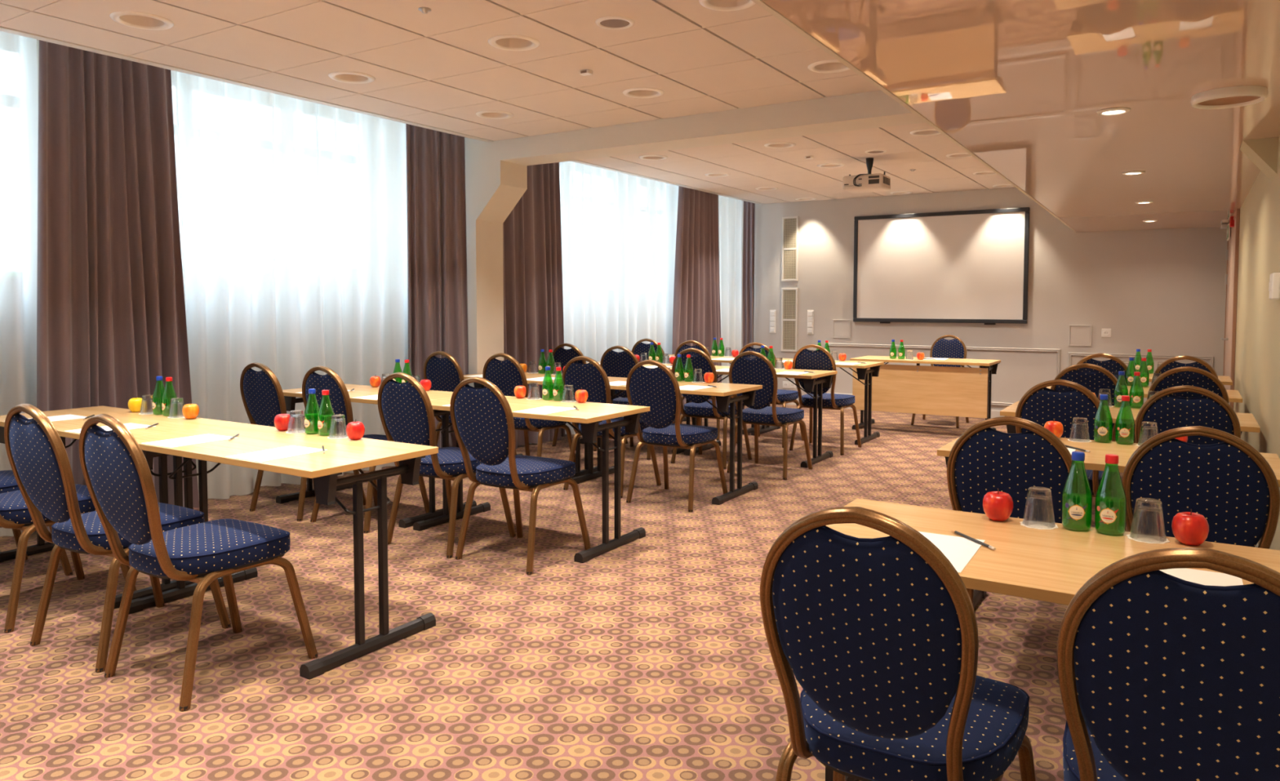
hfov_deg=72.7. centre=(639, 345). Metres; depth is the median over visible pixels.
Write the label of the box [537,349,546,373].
water bottle
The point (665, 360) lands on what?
tumbler
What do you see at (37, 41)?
wall
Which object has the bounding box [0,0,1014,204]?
ceiling
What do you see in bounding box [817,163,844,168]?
recessed light
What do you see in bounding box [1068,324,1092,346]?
access hatch
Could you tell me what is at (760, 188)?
recessed light
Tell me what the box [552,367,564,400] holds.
water bottle
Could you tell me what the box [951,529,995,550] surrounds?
pencil
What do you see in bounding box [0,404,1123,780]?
floor
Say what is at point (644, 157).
recessed light
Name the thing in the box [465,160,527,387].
pillar
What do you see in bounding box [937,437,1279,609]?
folding table
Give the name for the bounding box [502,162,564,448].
drape
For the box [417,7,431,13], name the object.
sprinkler head
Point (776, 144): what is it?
recessed light
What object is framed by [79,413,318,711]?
banquet chair
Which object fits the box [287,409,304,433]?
tumbler
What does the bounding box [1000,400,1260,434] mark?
folding table
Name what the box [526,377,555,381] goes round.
paper sheet
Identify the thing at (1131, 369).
water bottle
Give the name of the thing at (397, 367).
water bottle
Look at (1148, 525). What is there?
tumbler
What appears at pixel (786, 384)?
wall socket
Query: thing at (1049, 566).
folding table
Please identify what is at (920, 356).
apple
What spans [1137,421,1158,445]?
tumbler
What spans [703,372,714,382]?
apple
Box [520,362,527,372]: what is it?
apple
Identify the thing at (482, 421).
banquet chair
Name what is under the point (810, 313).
strip
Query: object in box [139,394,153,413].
tumbler
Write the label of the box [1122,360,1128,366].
tumbler
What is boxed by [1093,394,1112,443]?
water bottle
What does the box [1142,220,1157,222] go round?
recessed light
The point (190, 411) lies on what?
apple
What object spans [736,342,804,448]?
banquet chair
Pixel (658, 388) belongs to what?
banquet chair
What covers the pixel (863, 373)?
folding table
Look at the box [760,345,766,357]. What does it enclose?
water bottle
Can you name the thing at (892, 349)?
water bottle
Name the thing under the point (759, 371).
banquet chair
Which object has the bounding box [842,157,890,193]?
projector
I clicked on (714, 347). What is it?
water bottle
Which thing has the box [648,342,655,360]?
water bottle
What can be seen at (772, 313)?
strip
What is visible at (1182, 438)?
apple
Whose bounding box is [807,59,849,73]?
recessed light
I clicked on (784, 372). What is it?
paper sheet
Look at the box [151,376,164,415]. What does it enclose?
water bottle
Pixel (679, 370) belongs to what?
water bottle
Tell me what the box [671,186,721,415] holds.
drape
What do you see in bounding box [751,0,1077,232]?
ceiling trim
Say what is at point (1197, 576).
paper sheet
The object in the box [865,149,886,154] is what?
ceiling speaker
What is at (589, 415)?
folding table
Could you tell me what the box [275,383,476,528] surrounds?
folding table
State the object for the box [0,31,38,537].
sheer curtain
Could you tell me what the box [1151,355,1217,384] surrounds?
banquet chair
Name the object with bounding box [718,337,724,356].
water bottle
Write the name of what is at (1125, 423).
water bottle
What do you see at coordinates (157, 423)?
pencil
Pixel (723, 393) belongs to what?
folding table
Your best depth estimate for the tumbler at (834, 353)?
8.70 m
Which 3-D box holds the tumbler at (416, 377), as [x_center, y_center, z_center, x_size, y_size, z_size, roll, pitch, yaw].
[-1.494,0.248,5.780,0.079,0.096,0.079,-1,3,-22]
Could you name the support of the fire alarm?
attached to the wall at (1257, 352)
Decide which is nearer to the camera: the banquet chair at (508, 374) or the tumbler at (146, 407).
the tumbler at (146, 407)
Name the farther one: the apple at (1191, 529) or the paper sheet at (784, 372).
the paper sheet at (784, 372)
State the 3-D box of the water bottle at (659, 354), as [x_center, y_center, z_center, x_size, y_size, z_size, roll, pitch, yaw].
[0.182,0.073,8.306,0.069,0.199,0.070,2,4,37]
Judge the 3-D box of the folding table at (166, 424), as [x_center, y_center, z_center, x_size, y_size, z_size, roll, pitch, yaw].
[-2.635,0.740,4.317,1.314,0.740,0.604,2,3,32]
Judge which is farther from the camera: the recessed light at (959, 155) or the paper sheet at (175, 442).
the recessed light at (959, 155)
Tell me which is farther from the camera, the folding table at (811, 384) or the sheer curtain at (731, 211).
the sheer curtain at (731, 211)
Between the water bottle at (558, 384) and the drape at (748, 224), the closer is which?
the water bottle at (558, 384)
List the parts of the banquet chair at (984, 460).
leg, frame, backrest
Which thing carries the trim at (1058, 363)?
attached to the wall at (1162, 291)
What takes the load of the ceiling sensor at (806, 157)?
attached to the ceiling at (438, 68)
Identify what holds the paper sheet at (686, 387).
on the folding table at (723, 393)
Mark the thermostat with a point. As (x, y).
(1274, 277)
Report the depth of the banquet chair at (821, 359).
7.60 m
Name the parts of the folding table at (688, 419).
leg, leg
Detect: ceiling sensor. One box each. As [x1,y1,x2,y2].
[579,69,592,75]
[804,155,813,159]
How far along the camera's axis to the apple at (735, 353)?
9.30 m
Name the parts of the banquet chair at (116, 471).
backrest, leg, frame, seat, leg, leg, leg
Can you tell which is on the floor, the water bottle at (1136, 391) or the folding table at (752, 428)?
the folding table at (752, 428)
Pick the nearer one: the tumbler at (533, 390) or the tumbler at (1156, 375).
the tumbler at (533, 390)
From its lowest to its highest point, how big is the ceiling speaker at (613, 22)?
0.008 m
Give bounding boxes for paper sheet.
[31,414,90,422]
[66,422,155,433]
[142,434,238,448]
[225,445,327,462]
[351,395,377,399]
[467,374,482,377]
[513,405,575,414]
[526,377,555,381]
[608,381,626,386]
[644,365,671,368]
[679,385,711,390]
[711,357,733,359]
[715,368,728,372]
[776,371,808,374]
[835,362,859,364]
[918,531,985,573]
[923,357,947,359]
[1066,448,1075,454]
[1159,568,1243,586]
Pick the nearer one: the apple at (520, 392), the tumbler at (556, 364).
the apple at (520, 392)
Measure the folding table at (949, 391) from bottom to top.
0.740 m
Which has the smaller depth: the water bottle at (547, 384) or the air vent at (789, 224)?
the water bottle at (547, 384)
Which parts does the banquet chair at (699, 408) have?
leg, backrest, frame, leg, seat, leg, leg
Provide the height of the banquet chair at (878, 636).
0.965 m
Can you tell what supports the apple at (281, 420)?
on the folding table at (341, 455)
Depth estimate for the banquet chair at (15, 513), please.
3.57 m
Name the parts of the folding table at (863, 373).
leg, leg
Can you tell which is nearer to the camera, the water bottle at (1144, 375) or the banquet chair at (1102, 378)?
the banquet chair at (1102, 378)
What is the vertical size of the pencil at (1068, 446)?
0.008 m
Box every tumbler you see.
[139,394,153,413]
[168,397,184,417]
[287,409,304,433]
[328,414,347,438]
[380,373,390,384]
[411,375,420,382]
[527,382,540,399]
[528,361,537,373]
[552,362,562,374]
[561,384,575,402]
[640,352,647,361]
[662,353,670,364]
[693,368,703,382]
[724,347,732,356]
[774,357,783,368]
[831,351,838,360]
[905,350,913,359]
[1022,486,1055,528]
[1069,417,1089,441]
[1097,388,1112,406]
[1113,371,1118,379]
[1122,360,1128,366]
[1129,497,1166,542]
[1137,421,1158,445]
[1146,391,1159,399]
[1151,373,1162,383]
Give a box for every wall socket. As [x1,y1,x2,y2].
[782,381,795,388]
[1101,328,1111,337]
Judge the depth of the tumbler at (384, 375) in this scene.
5.90 m
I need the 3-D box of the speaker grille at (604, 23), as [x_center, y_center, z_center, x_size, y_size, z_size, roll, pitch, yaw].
[-0.116,-1.481,3.997,0.138,0.004,0.138,2,3,32]
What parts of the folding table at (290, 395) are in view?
leg, leg, leg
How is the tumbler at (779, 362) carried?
on the coaster
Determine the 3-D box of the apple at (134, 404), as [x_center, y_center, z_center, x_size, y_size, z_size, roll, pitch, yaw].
[-2.677,0.311,4.619,0.076,0.086,0.076,-1,3,-22]
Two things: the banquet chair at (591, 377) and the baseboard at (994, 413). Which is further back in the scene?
the baseboard at (994, 413)
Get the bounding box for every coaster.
[1019,521,1057,529]
[1126,534,1169,544]
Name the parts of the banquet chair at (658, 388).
leg, backrest, frame, leg, seat, leg, leg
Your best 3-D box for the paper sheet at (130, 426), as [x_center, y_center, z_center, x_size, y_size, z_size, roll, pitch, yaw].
[-2.438,0.384,4.007,0.210,0.001,0.297,2,3,30]
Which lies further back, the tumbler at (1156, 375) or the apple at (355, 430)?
the tumbler at (1156, 375)
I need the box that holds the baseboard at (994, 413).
[786,398,1002,417]
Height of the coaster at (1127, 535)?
0.001 m
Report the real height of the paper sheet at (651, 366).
0.001 m
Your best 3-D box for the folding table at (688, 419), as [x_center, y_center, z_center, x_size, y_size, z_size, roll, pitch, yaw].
[0.001,0.552,8.135,1.217,0.740,0.604,2,3,32]
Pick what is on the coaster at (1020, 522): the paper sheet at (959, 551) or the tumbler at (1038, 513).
the tumbler at (1038, 513)
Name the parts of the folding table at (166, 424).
leg, leg, leg, leg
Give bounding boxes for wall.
[36,39,39,94]
[753,187,1227,409]
[1233,135,1279,550]
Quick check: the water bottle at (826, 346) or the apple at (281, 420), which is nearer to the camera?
the apple at (281, 420)
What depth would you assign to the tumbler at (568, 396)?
5.07 m
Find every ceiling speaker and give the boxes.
[595,15,634,29]
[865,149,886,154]
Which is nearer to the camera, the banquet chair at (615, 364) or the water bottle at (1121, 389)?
the water bottle at (1121, 389)
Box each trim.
[0,26,764,204]
[824,342,1060,406]
[1067,352,1213,368]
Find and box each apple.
[128,395,142,412]
[182,403,199,419]
[274,413,289,431]
[346,420,364,439]
[369,376,381,386]
[419,378,431,391]
[514,386,526,398]
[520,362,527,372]
[574,388,587,403]
[669,355,675,364]
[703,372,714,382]
[731,348,738,356]
[783,360,792,368]
[838,353,846,360]
[916,351,924,359]
[982,488,1013,521]
[1044,418,1063,438]
[1168,426,1187,442]
[1171,509,1208,546]
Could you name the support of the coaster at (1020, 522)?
on the folding table at (1049, 566)
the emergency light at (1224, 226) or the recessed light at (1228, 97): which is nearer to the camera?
the recessed light at (1228, 97)
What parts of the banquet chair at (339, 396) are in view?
leg, backrest, frame, leg, leg, seat, leg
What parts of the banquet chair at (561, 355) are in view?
leg, backrest, frame, leg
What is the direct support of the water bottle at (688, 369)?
on the folding table at (723, 393)
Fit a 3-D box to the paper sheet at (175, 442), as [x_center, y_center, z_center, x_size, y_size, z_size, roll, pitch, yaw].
[-1.893,0.400,3.662,0.210,0.001,0.297,2,3,30]
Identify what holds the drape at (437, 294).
hanging from the rail
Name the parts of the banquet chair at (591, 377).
leg, backrest, frame, seat, leg, leg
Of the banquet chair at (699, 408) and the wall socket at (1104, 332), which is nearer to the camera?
the banquet chair at (699, 408)
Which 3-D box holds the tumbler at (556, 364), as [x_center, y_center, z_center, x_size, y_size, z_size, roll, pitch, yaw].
[-0.667,0.186,7.032,0.079,0.096,0.079,1,3,20]
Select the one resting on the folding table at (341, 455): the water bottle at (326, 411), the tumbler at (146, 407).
the water bottle at (326, 411)
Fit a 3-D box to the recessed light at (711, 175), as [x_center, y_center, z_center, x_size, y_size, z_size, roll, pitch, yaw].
[0.779,-1.775,8.746,0.256,0.129,0.256,2,3,32]
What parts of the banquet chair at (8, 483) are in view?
seat, leg, leg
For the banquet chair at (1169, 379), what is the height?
0.965 m
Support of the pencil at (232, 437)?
on the folding table at (341, 455)
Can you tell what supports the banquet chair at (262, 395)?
on the floor
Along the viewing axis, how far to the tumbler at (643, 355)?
8.36 m
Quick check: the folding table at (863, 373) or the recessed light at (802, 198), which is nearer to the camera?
the folding table at (863, 373)
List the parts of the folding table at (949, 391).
leg, modesty panel, leg, leg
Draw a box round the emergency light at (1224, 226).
[1220,223,1228,229]
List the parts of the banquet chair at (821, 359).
leg, leg, backrest, frame, seat, leg, leg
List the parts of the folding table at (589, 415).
leg, leg, leg, leg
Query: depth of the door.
7.49 m
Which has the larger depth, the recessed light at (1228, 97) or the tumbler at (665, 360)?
the tumbler at (665, 360)
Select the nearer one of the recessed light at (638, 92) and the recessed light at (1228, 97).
the recessed light at (1228, 97)
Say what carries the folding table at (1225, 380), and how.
on the floor
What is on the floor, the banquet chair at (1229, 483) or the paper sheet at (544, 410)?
the banquet chair at (1229, 483)
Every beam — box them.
[464,90,924,165]
[1240,137,1278,181]
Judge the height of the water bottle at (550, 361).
0.199 m
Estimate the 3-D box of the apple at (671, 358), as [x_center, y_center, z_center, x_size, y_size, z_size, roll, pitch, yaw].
[0.315,0.134,8.212,0.076,0.086,0.076,0,3,-9]
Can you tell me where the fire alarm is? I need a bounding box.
[1229,216,1234,227]
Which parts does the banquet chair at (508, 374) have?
backrest, frame, leg, seat, leg, leg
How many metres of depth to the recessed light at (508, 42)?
4.37 m
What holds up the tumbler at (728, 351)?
on the coaster
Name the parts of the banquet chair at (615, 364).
backrest, frame, seat, leg, leg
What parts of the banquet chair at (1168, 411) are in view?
backrest, frame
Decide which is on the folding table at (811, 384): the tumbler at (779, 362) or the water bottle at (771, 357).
the water bottle at (771, 357)
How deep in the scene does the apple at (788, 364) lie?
7.57 m
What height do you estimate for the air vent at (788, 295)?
0.817 m
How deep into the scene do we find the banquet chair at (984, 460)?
2.77 m
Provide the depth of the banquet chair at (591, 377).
5.91 m
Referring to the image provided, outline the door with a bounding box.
[1221,208,1239,408]
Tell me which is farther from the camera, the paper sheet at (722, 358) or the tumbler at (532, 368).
the paper sheet at (722, 358)
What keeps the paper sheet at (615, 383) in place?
on the folding table at (723, 393)
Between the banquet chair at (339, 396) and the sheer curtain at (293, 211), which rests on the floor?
the banquet chair at (339, 396)
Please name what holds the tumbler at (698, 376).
on the coaster
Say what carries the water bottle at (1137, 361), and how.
on the folding table at (1225, 380)
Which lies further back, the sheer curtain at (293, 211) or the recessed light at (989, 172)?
the recessed light at (989, 172)
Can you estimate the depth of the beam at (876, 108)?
5.96 m
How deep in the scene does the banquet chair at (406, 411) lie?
4.55 m
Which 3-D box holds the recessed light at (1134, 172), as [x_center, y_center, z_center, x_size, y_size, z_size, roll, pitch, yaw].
[2.876,-1.005,5.068,0.120,0.009,0.120,2,3,32]
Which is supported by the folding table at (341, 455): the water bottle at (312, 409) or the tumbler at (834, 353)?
the water bottle at (312, 409)
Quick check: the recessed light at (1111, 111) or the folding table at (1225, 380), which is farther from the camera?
the folding table at (1225, 380)
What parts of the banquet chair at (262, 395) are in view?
leg, backrest, frame, leg, leg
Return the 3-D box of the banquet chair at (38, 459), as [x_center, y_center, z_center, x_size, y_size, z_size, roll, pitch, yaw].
[-2.040,0.677,3.378,0.501,0.965,0.633,2,3,31]
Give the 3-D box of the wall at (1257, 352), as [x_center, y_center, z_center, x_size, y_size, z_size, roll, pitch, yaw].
[2.348,-0.375,2.952,0.150,3.100,13.525,2,3,32]
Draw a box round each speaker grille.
[600,18,629,27]
[867,151,883,153]
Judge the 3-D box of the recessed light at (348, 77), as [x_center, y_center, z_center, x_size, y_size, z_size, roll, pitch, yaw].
[-1.647,-1.590,4.968,0.256,0.129,0.256,2,3,32]
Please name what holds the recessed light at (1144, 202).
in the ceiling at (1021, 85)
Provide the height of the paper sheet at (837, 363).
0.001 m
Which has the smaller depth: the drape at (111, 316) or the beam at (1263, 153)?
the beam at (1263, 153)
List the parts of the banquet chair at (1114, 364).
backrest, frame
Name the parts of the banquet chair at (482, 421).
leg, backrest, frame, leg, seat, leg, leg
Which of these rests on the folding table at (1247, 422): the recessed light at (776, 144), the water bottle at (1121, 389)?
the water bottle at (1121, 389)
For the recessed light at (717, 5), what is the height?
0.129 m
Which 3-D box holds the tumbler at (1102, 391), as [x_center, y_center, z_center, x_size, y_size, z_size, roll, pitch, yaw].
[2.607,0.292,4.877,0.079,0.096,0.079,-1,3,-19]
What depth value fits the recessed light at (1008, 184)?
9.62 m
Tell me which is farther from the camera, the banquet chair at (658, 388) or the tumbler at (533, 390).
the banquet chair at (658, 388)
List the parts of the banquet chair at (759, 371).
leg, backrest, frame, leg, seat, leg, leg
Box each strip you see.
[769,310,776,333]
[807,310,813,333]
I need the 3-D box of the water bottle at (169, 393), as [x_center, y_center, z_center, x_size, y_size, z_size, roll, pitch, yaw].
[-2.418,0.262,4.466,0.069,0.199,0.070,2,4,39]
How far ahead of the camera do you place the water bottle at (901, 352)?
8.92 m
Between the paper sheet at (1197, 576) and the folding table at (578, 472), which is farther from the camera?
the folding table at (578, 472)
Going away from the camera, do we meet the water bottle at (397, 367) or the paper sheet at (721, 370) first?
the water bottle at (397, 367)
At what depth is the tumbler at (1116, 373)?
6.08 m
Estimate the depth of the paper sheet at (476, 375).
6.89 m
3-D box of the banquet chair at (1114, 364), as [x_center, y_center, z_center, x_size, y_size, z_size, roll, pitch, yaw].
[3.447,0.524,6.479,0.501,0.965,0.633,2,3,31]
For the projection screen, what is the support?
attached to the wall at (1162, 291)
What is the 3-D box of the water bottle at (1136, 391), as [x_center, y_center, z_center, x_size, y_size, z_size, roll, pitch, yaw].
[2.744,0.246,4.801,0.069,0.199,0.070,1,3,27]
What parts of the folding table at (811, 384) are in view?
leg, leg, leg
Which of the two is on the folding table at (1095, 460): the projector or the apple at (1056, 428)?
the apple at (1056, 428)
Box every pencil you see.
[145,422,159,428]
[227,433,239,440]
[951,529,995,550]
[1064,444,1090,453]
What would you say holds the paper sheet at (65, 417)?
on the folding table at (166, 424)
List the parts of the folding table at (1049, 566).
leg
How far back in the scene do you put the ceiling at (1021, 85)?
3.02 m
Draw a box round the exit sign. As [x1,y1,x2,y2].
[1226,223,1230,240]
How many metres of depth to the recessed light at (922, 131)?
6.63 m
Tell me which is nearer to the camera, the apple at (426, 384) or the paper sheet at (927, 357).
the apple at (426, 384)
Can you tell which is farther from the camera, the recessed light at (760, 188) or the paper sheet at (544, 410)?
the recessed light at (760, 188)
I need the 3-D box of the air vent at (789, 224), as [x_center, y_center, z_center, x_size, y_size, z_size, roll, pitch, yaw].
[1.929,-1.242,11.173,0.220,0.825,0.018,2,3,32]
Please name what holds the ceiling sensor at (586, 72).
attached to the ceiling at (438, 68)
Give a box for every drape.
[36,40,199,532]
[405,124,468,448]
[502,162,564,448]
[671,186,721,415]
[742,200,755,347]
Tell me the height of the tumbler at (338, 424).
0.096 m
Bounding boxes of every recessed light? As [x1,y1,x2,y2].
[109,11,173,30]
[328,71,375,83]
[475,110,513,119]
[488,34,539,50]
[622,87,664,97]
[639,155,667,159]
[698,0,755,10]
[704,173,729,177]
[755,186,777,190]
[764,142,795,148]
[795,197,816,200]
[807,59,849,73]
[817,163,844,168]
[889,191,912,194]
[910,128,940,135]
[946,152,972,158]
[972,170,995,175]
[991,183,1013,187]
[1096,106,1130,115]
[1121,170,1145,174]
[1135,200,1152,204]
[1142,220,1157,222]
[1190,85,1268,109]
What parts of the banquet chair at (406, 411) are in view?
leg, backrest, frame, leg, seat, leg, leg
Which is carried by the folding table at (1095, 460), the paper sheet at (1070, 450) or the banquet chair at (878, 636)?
the paper sheet at (1070, 450)
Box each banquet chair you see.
[0,470,73,576]
[0,484,136,633]
[4,403,231,672]
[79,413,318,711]
[240,362,366,521]
[302,365,429,533]
[377,372,515,558]
[423,351,516,475]
[449,377,591,575]
[482,352,575,462]
[551,342,627,451]
[562,355,661,498]
[600,345,673,460]
[626,360,727,512]
[631,338,692,423]
[671,347,751,469]
[674,340,737,440]
[726,351,812,479]
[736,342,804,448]
[760,506,1035,780]
[789,344,861,455]
[911,334,968,428]
[946,416,1071,604]
[1015,379,1103,497]
[1050,363,1117,441]
[1057,547,1279,780]
[1075,353,1135,443]
[1121,426,1279,549]
[1124,385,1240,531]
[1146,366,1229,404]
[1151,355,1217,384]
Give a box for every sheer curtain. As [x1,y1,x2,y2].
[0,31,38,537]
[170,70,408,501]
[528,160,679,444]
[718,195,743,383]
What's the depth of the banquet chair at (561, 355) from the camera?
7.76 m
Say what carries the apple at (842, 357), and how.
on the folding table at (863, 373)
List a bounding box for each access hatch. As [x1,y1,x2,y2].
[832,319,850,338]
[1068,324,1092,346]
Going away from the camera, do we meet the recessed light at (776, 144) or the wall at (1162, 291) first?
the recessed light at (776, 144)
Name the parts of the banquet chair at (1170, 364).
backrest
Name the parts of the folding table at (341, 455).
leg, leg, leg, leg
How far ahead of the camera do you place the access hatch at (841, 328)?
10.85 m
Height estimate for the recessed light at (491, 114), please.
0.129 m
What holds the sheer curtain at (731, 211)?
hanging from the rail
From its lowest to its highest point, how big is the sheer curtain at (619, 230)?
2.966 m
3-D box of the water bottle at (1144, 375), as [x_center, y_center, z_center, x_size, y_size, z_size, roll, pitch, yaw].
[3.488,0.186,6.021,0.069,0.199,0.070,2,3,28]
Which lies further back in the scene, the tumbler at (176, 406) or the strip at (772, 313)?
the strip at (772, 313)
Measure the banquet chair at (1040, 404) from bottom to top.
0.965 m
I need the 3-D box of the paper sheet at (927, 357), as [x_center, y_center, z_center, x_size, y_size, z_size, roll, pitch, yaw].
[3.054,0.140,8.971,0.210,0.001,0.297,1,3,27]
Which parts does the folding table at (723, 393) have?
leg, leg, leg, leg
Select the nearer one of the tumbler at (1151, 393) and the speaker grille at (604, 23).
the speaker grille at (604, 23)
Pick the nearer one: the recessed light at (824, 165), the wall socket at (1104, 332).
the recessed light at (824, 165)
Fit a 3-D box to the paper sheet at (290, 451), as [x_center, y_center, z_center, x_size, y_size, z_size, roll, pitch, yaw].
[-1.396,0.416,3.349,0.210,0.001,0.297,2,3,30]
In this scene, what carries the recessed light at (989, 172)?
in the ceiling at (438, 68)
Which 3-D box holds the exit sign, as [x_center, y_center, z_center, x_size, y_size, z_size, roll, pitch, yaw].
[5.560,-1.069,8.214,0.016,0.140,0.400,2,3,32]
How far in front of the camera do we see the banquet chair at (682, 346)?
8.35 m
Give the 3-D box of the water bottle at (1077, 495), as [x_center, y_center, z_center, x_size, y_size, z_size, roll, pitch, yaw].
[1.121,0.372,2.228,0.069,0.199,0.070,1,3,28]
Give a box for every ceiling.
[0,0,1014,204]
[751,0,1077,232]
[761,0,1279,232]
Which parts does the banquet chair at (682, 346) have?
backrest, frame, leg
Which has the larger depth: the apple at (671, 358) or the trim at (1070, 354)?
the trim at (1070, 354)
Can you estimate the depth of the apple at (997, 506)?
2.29 m
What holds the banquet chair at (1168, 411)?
on the floor
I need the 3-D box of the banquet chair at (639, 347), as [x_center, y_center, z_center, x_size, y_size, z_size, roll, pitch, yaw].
[0.219,0.399,9.036,0.501,0.965,0.633,2,3,31]
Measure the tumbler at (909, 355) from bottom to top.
0.096 m
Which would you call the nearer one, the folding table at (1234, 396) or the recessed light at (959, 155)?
the folding table at (1234, 396)
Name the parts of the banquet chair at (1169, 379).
backrest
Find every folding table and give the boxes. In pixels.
[0,405,241,608]
[128,422,438,679]
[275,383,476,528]
[413,395,649,563]
[463,372,602,478]
[571,377,762,505]
[580,361,696,453]
[669,354,766,435]
[684,365,837,467]
[751,358,884,444]
[825,498,1279,780]
[849,355,1000,430]
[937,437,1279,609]
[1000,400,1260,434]
[1045,386,1242,402]
[1149,373,1232,385]
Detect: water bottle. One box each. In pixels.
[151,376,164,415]
[161,377,177,416]
[304,388,319,434]
[317,390,333,435]
[392,359,402,382]
[401,360,412,382]
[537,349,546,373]
[542,366,553,399]
[546,349,554,374]
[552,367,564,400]
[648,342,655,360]
[655,342,662,363]
[674,354,684,381]
[684,354,693,382]
[711,337,717,355]
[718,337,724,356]
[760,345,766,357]
[767,346,774,367]
[824,340,830,352]
[889,339,896,359]
[897,339,905,359]
[1062,451,1092,531]
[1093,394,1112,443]
[1094,453,1126,536]
[1113,371,1128,407]
[1115,395,1134,444]
[1125,357,1136,386]
[1128,372,1143,408]
[1133,349,1141,372]
[1137,357,1149,386]
[1146,349,1154,373]
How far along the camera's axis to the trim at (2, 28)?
5.26 m
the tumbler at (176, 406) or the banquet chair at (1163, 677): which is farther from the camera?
the tumbler at (176, 406)
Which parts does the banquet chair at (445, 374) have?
leg, backrest, frame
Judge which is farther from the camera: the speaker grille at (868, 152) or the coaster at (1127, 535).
the speaker grille at (868, 152)
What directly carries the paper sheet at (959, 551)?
on the folding table at (1049, 566)
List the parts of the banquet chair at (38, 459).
backrest, leg, frame, leg, seat, leg, leg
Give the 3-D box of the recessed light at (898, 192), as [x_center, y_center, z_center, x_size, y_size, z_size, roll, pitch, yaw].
[3.058,-1.846,10.173,0.256,0.129,0.256,2,3,32]
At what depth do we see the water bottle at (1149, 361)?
7.11 m
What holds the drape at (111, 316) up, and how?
hanging from the rail
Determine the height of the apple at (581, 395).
0.086 m
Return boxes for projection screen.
[853,207,1030,324]
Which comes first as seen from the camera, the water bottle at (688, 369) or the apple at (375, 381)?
the apple at (375, 381)
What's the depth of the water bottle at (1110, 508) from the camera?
2.17 m
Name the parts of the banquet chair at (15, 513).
frame, leg, seat, leg, leg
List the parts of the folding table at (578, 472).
leg, leg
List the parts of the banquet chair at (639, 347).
backrest, frame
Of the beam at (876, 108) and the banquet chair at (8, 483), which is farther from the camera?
the beam at (876, 108)
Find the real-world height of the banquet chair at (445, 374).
0.965 m
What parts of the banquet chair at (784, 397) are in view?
backrest, frame, seat, leg, leg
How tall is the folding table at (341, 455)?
0.740 m
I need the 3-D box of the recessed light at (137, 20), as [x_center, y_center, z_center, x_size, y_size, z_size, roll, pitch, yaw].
[-2.274,-1.541,3.968,0.256,0.129,0.256,2,3,32]
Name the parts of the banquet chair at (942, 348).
leg, backrest, frame, leg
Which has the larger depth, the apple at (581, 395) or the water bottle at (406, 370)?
the water bottle at (406, 370)
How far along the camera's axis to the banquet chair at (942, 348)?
9.70 m
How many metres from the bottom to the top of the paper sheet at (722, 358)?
0.001 m
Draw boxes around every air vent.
[781,216,798,280]
[781,288,797,351]
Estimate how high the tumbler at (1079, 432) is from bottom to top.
0.096 m
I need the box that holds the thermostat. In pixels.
[1268,272,1279,299]

